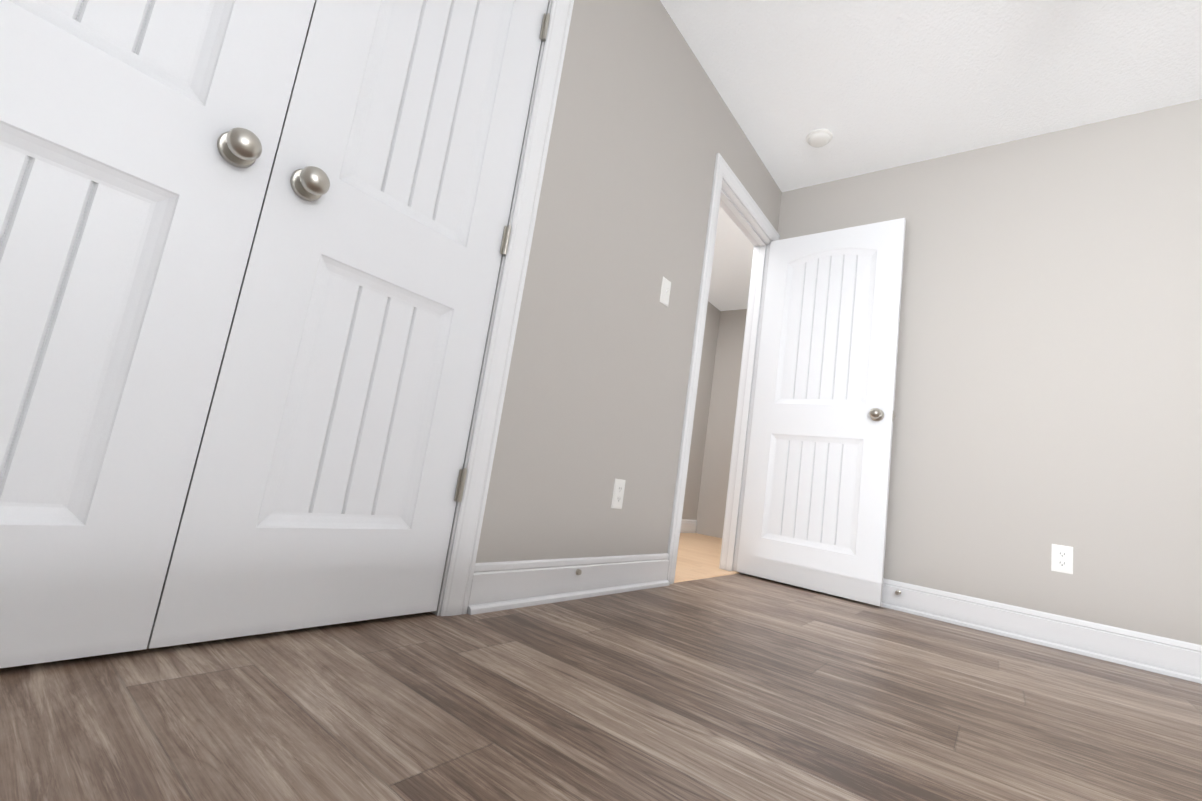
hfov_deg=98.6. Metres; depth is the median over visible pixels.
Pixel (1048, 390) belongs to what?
wall
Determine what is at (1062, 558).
electrical outlet
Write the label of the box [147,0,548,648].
closet door
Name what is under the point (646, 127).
wall
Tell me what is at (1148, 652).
baseboard
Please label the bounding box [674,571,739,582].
threshold
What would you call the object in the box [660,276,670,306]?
light switch
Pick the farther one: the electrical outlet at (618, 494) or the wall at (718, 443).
the wall at (718, 443)
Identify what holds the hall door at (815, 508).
attached to the door frame
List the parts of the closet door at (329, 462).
knob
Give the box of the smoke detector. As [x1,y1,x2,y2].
[806,128,832,147]
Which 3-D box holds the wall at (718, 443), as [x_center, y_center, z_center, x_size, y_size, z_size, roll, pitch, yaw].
[1.677,0.223,5.266,1.220,2.440,0.115,2,-11,38]
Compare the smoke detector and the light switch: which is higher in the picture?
the smoke detector
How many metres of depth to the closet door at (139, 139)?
0.88 m
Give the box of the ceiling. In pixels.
[660,0,1201,310]
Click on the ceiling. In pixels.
(874, 85)
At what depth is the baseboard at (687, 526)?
5.28 m
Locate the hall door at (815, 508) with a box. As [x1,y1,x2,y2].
[737,218,905,605]
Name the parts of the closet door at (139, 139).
knob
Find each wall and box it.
[476,0,781,562]
[682,301,720,519]
[696,309,746,537]
[778,99,1201,644]
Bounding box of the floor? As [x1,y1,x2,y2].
[0,533,1201,800]
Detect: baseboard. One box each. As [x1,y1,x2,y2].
[467,553,668,614]
[680,519,696,532]
[744,573,1201,683]
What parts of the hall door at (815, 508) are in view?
knob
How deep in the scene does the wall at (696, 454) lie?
5.47 m
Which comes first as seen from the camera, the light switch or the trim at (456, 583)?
the trim at (456, 583)
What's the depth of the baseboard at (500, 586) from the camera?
1.75 m
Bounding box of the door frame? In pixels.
[667,153,779,583]
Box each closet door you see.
[0,0,314,667]
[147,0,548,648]
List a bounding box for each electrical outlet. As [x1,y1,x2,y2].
[611,478,625,508]
[1051,544,1072,573]
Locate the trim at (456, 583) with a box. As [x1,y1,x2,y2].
[431,0,573,615]
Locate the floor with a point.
(738, 687)
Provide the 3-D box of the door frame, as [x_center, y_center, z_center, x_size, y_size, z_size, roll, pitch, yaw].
[0.675,-0.123,2.886,0.149,2.133,0.951,2,-11,38]

